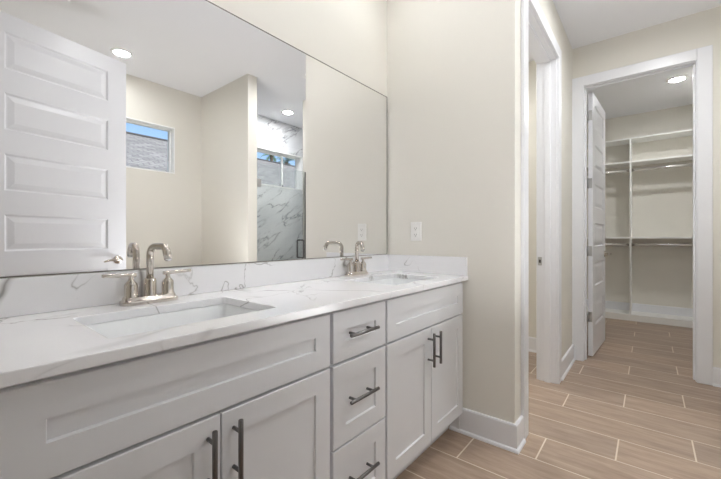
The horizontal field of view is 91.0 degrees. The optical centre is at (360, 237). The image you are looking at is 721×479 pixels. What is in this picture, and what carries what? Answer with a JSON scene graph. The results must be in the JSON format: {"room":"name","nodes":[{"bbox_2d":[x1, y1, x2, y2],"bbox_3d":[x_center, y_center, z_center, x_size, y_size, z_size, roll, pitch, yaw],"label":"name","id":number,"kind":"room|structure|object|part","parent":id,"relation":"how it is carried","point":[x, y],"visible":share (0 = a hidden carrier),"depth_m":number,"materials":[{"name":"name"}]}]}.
{"room":"bathroom","nodes":[
{"label":"bathroom","id":0,"kind":"room"},
{"bbox_2d":[8,0,386,277],"bbox_3d":[-0.721,-0.303,1.299,0.120,2.767,2.903,0,0,39],"label":"wall","id":1,"kind":"structure","parent":0,"point":[348,36],"depth_m":1.92,"materials":[{"name":"paint"}]},
{"bbox_2d":[0,0,386,277],"bbox_3d":[-0.415,-0.404,1.575,0.006,1.018,1.857,0,0,39],"label":"mirror","id":2,"kind":"object","parent":1,"relation":"attached to","point":[127,127],"visible":1,"depth_m":1.25,"materials":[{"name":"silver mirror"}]},
{"bbox_2d":[0,254,388,317],"bbox_3d":[-0.411,0.157,1.568,0.020,0.102,1.872,0,0,39],"label":"backsplash","id":3,"kind":"structure","parent":1,"relation":"attached to","point":[19,296],"depth_m":1.20,"materials":[{"name":"stone"}]},
{"bbox_2d":[387,0,490,426],"bbox_3d":[0.467,-0.303,2.132,0.670,2.767,0.110,0,0,39],"label":"wall","id":4,"kind":"structure","parent":0,"point":[439,51],"depth_m":2.03,"materials":[{"name":"paint"}]},
{"bbox_2d":[411,222,421,240],"bbox_3d":[0.338,-0.040,2.160,0.073,0.116,0.010,0,0,39],"label":"outlet","id":5,"kind":"object","parent":4,"relation":"attached to","point":[416,227],"visible":1,"depth_m":2.15,"materials":[{"name":"plastic"}]},
{"bbox_2d":[413,226,417,236],"bbox_3d":[0.337,-0.040,2.159,0.034,0.067,0.004,0,0,39],"label":"receptacle","id":6,"kind":"object","parent":5,"relation":"attached to","point":[415,228],"depth_m":2.16,"materials":[{"name":"plastic"}]},
{"bbox_2d":[449,407,525,453],"bbox_3d":[0.689,1.012,1.936,0.371,0.135,0.138,0,0,39],"label":"baseboard","id":7,"kind":"structure","parent":4,"relation":"attached to","point":[503,434],"depth_m":1.86,"materials":[{"name":"paint"}]},
{"bbox_2d":[491,0,572,423],"bbox_3d":[1.294,-0.303,2.521,0.120,2.767,1.757,0,0,39],"label":"wall","id":8,"kind":"structure","parent":0,"point":[505,14],"depth_m":1.85,"materials":[{"name":"paint"}]},
{"bbox_2d":[529,337,535,352],"bbox_3d":[0.751,1.012,3.034,1.370,0.135,1.647,0,0,39],"label":"baseboard","id":9,"kind":"structure","parent":8,"relation":"attached to","point":[532,341],"depth_m":3.36,"materials":[{"name":"paint"}]},
{"bbox_2d":[538,257,541,264],"bbox_3d":[1.363,0.176,2.687,0.027,0.064,0.003,0,0,39],"label":"strike plate","id":10,"kind":"object","parent":8,"relation":"attached to","point":[539,258],"visible":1,"depth_m":2.69,"materials":[{"name":"silver metal"}]},
{"bbox_2d":[521,0,561,438],"bbox_3d":[1.188,-0.168,2.283,0.018,2.495,1.030,0,0,39],"label":"trim","id":11,"kind":"structure","parent":8,"relation":"attached to","point":[535,6],"depth_m":1.92,"materials":[{"name":"paint"}]},
{"bbox_2d":[529,5,556,383],"bbox_3d":[1.135,-0.132,2.326,0.120,2.423,0.886,0,0,39],"label":"trim","id":12,"kind":"structure","parent":8,"relation":"attached to","point":[539,45],"depth_m":2.64,"materials":[{"name":"paint"}]},
{"bbox_2d":[562,344,575,380],"bbox_3d":[1.711,1.012,2.918,0.026,0.135,0.615,0,0,39],"label":"baseboard","id":13,"kind":"structure","parent":8,"relation":"attached to","point":[568,359],"depth_m":2.89,"materials":[{"name":"paint"}]},
{"bbox_2d":[396,318,720,478],"bbox_3d":[1.429,1.120,2.189,3.650,0.080,7.300,0,0,39],"label":"floor","id":14,"kind":"structure","parent":0,"point":[635,408],"depth_m":2.03,"materials":[{"name":"brown tile"}]},
{"bbox_2d":[0,313,329,478],"bbox_3d":[-0.533,0.656,0.990,0.559,0.847,0.801,0,0,39],"label":"base cabinet","id":15,"kind":"object","parent":14,"relation":"on","point":[253,404],"visible":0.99,"depth_m":0.79,"materials":[{"name":"paint"}]},
{"bbox_3d":[-0.463,0.694,0.708,0.019,0.543,0.380,0,0,39],"label":"door","id":16,"kind":"part","parent":15,"relation":"part of","materials":[{"name":"paint"}]},
{"bbox_3d":[-0.341,0.517,0.813,0.038,0.155,0.012,0,0,39],"label":"handle","id":17,"kind":"part","parent":15,"relation":"part of","materials":[{"name":"grey"}]},
{"bbox_2d":[0,270,467,388],"bbox_3d":[-0.207,0.220,1.402,0.546,0.024,1.872,0,0,39],"label":"countertop","id":18,"kind":"structure","parent":15,"relation":"on","point":[33,347],"depth_m":0.92,"materials":[{"name":"stone"}]},
{"bbox_2d":[101,243,190,305],"bbox_3d":[-0.651,0.112,1.123,0.138,0.192,0.261,0,0,39],"label":"faucet","id":19,"kind":"object","parent":18,"relation":"on","point":[131,297],"visible":1,"depth_m":1.13,"materials":[{"name":"silver metal"}]},
{"bbox_3d":[-0.735,0.149,1.085,0.043,0.082,0.098,0,0,39],"label":"lever handle","id":20,"kind":"part","parent":19,"relation":"part of","materials":[{"name":"silver metal"}]},
{"bbox_3d":[-0.683,0.196,1.149,0.056,0.023,0.166,0,0,39],"label":"plate","id":21,"kind":"part","parent":19,"relation":"part of","materials":[{"name":"silver metal"}]},
{"bbox_3d":[-0.644,0.103,1.126,0.132,0.174,0.041,0,0,30],"label":"spout","id":22,"kind":"part","parent":19,"relation":"part of","materials":[{"name":"silver metal"}]},
{"bbox_3d":[-0.631,0.149,1.212,0.043,0.082,0.098,0,0,39],"label":"lever handle","id":23,"kind":"part","parent":19,"relation":"part of","materials":[{"name":"silver metal"}]},
{"bbox_2d":[85,304,256,337],"bbox_3d":[-0.500,0.309,0.993,0.344,0.152,0.472,0,0,39],"label":"undermount sink","id":24,"kind":"object","parent":18,"relation":"in","point":[123,327],"visible":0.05,"depth_m":1.10,"materials":[{"name":"ceramic"}]},
{"bbox_2d":[340,241,371,276],"bbox_3d":[0.006,0.112,1.945,0.125,0.192,0.261,0,0,39],"label":"faucet","id":25,"kind":"object","parent":18,"relation":"on","point":[356,268],"visible":1,"depth_m":1.95,"materials":[{"name":"silver metal"}]},
{"bbox_3d":[-0.072,0.149,1.903,0.043,0.082,0.098,0,0,39],"label":"lever handle","id":26,"kind":"part","parent":25,"relation":"part of","materials":[{"name":"silver metal"}]},
{"bbox_3d":[-0.020,0.196,1.967,0.056,0.023,0.166,0,0,39],"label":"plate","id":27,"kind":"part","parent":25,"relation":"part of","materials":[{"name":"silver metal"}]},
{"bbox_3d":[-0.005,0.103,1.924,0.041,0.174,0.132,0,0,-19],"label":"spout","id":28,"kind":"part","parent":25,"relation":"part of","materials":[{"name":"silver metal"}]},
{"bbox_3d":[0.032,0.149,2.030,0.043,0.082,0.098,0,0,39],"label":"lever handle","id":29,"kind":"part","parent":25,"relation":"part of","materials":[{"name":"silver metal"}]},
{"bbox_2d":[366,278,420,284],"bbox_3d":[0.170,0.309,1.815,0.344,0.152,0.472,0,0,39],"label":"undermount sink","id":30,"kind":"object","parent":18,"relation":"in","point":[389,281],"visible":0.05,"depth_m":2.02,"materials":[{"name":"ceramic"}]},
{"bbox_2d":[388,254,466,275],"bbox_3d":[0.384,0.157,2.115,0.521,0.102,0.020,0,0,39],"label":"side splash","id":31,"kind":"object","parent":18,"relation":"on","point":[407,263],"visible":1,"depth_m":2.08,"materials":[{"name":"stone"}]},
{"bbox_3d":[-0.299,0.517,0.864,0.038,0.155,0.012,0,0,39],"label":"handle","id":32,"kind":"part","parent":15,"relation":"part of","materials":[{"name":"grey"}]},
{"bbox_3d":[-0.223,0.694,1.003,0.019,0.543,0.374,0,0,39],"label":"door","id":33,"kind":"part","parent":15,"relation":"part of","materials":[{"name":"paint"}]},
{"bbox_2d":[327,300,384,478],"bbox_3d":[-0.183,0.656,1.420,0.559,0.847,0.306,0,0,39],"label":"base cabinet","id":34,"kind":"object","parent":14,"relation":"on","point":[357,333],"visible":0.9,"depth_m":1.25,"materials":[{"name":"paint"}]},
{"bbox_3d":[-0.003,0.560,1.273,0.019,0.274,0.295,0,0,39],"label":"drawer","id":35,"kind":"part","parent":34,"relation":"part of","materials":[{"name":"paint"}]},
{"bbox_3d":[-0.003,0.330,1.273,0.019,0.167,0.295,0,0,39],"label":"drawer","id":36,"kind":"part","parent":34,"relation":"part of","materials":[{"name":"paint"}]},
{"bbox_3d":[-0.003,0.834,1.273,0.019,0.263,0.295,0,0,39],"label":"drawer","id":37,"kind":"part","parent":34,"relation":"part of","materials":[{"name":"paint"}]},
{"bbox_3d":[0.008,0.822,1.241,0.038,0.012,0.155,0,0,39],"label":"handle","id":38,"kind":"part","parent":34,"relation":"part of","materials":[{"name":"grey"}]},
{"bbox_3d":[0.008,0.548,1.241,0.038,0.012,0.155,0,0,39],"label":"handle","id":39,"kind":"part","parent":34,"relation":"part of","materials":[{"name":"grey"}]},
{"bbox_3d":[0.008,0.325,1.241,0.038,0.012,0.155,0,0,39],"label":"handle","id":40,"kind":"part","parent":34,"relation":"part of","materials":[{"name":"grey"}]},
{"bbox_2d":[382,282,462,478],"bbox_3d":[0.152,0.656,1.831,0.559,0.847,0.753,0,0,39],"label":"base cabinet","id":41,"kind":"object","parent":14,"relation":"on","point":[423,345],"visible":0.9,"depth_m":1.61,"materials":[{"name":"paint"}]},
{"bbox_3d":[0.213,0.694,1.538,0.019,0.543,0.362,0,0,39],"label":"door","id":42,"kind":"part","parent":41,"relation":"part of","materials":[{"name":"paint"}]},
{"bbox_3d":[0.329,0.517,1.636,0.038,0.155,0.012,0,0,39],"label":"handle","id":43,"kind":"part","parent":41,"relation":"part of","materials":[{"name":"grey"}]},
{"bbox_3d":[0.371,0.517,1.687,0.038,0.155,0.012,0,0,39],"label":"handle","id":44,"kind":"part","parent":41,"relation":"part of","materials":[{"name":"grey"}]},
{"bbox_3d":[0.443,0.694,1.820,0.019,0.543,0.360,0,0,39],"label":"door","id":45,"kind":"part","parent":41,"relation":"part of","materials":[{"name":"paint"}]},
{"bbox_2d":[587,129,692,327],"bbox_3d":[3.602,-0.115,4.736,1.496,2.387,0.305,0,0,39],"label":"closet shelving","id":46,"kind":"object","parent":14,"relation":"on","point":[655,318],"visible":0.53,"depth_m":4.57,"materials":[{"name":"laminate"}]},
{"bbox_3d":[3.237,0.088,4.879,0.750,0.037,0.037,0,0,39],"label":"hanging rod","id":47,"kind":"part","parent":46,"relation":"part of","materials":[{"name":"silver metal"}]},
{"bbox_3d":[3.237,-0.885,4.879,0.750,0.037,0.037,0,0,39],"label":"hanging rod","id":48,"kind":"part","parent":46,"relation":"part of","materials":[{"name":"silver metal"}]},
{"bbox_3d":[3.315,-0.003,4.974,0.750,0.022,0.299,0,0,39],"label":"shelf","id":49,"kind":"part","parent":46,"relation":"part of","materials":[{"name":"laminate"}]},
{"bbox_3d":[3.315,-0.993,4.974,0.750,0.022,0.299,0,0,39],"label":"shelf","id":50,"kind":"part","parent":46,"relation":"part of","materials":[{"name":"laminate"}]},
{"bbox_3d":[3.603,-1.298,4.738,1.496,0.019,0.299,0,0,39],"label":"shelf","id":51,"kind":"part","parent":46,"relation":"part of","materials":[{"name":"laminate"}]},
{"bbox_3d":[3.902,-0.003,4.495,0.726,0.022,0.299,0,0,39],"label":"shelf","id":52,"kind":"part","parent":46,"relation":"part of","materials":[{"name":"laminate"}]},
{"bbox_3d":[3.902,-0.993,4.495,0.726,0.022,0.299,0,0,39],"label":"shelf","id":53,"kind":"part","parent":46,"relation":"part of","materials":[{"name":"laminate"}]},
{"bbox_3d":[3.825,0.088,4.400,0.726,0.037,0.037,0,0,39],"label":"hanging rod","id":54,"kind":"part","parent":46,"relation":"part of","materials":[{"name":"silver metal"}]},
{"bbox_3d":[3.825,-0.885,4.400,0.726,0.037,0.037,0,0,39],"label":"hanging rod","id":55,"kind":"part","parent":46,"relation":"part of","materials":[{"name":"silver metal"}]},
{"bbox_2d":[529,6,720,387],"bbox_3d":[1.812,-0.303,3.292,2.690,2.767,0.146,0,0,39],"label":"wall","id":56,"kind":"structure","parent":0,"point":[700,29],"depth_m":2.78,"materials":[{"name":"paint"}]},
{"bbox_2d":[587,92,611,355],"bbox_3d":[2.317,-0.126,3.465,0.163,2.387,0.713,0,0,42],"label":"door","id":57,"kind":"structure","parent":56,"relation":"in","point":[596,253],"depth_m":3.31,"materials":[{"name":"paint"}]},
{"bbox_2d":[572,45,712,385],"bbox_3d":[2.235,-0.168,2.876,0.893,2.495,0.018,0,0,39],"label":"trim","id":58,"kind":"structure","parent":56,"relation":"attached to","point":[703,55],"depth_m":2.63,"materials":[{"name":"paint"}]},
{"bbox_2d":[529,0,720,121],"bbox_3d":[1.480,-1.737,2.148,3.880,0.100,7.300,0,0,39],"label":"ceiling","id":59,"kind":"structure","parent":0,"point":[584,22],"depth_m":2.85,"materials":[{"name":"paint"}]},
{"bbox_2d":[666,75,687,82],"bbox_3d":[3.356,-1.680,3.754,0.176,0.013,0.176,0,0,39],"label":"recessed light","id":60,"kind":"object","parent":59,"relation":"in","point":[680,78],"visible":1,"depth_m":3.74,"materials":[{"name":"white"}]},
{"bbox_2d":[587,104,692,308],"bbox_3d":[3.736,-0.303,4.901,1.740,2.767,0.120,0,0,39],"label":"wall","id":61,"kind":"structure","parent":0,"point":[662,199],"depth_m":4.72,"materials":[{"name":"paint"}]},
{"bbox_2d":[587,299,692,316],"bbox_3d":[3.694,0.942,4.849,1.500,0.105,0.015,0,0,39],"label":"baseboard","id":62,"kind":"structure","parent":61,"relation":"attached to","point":[668,310],"depth_m":4.71,"materials":[{"name":"paint"}]}
]}

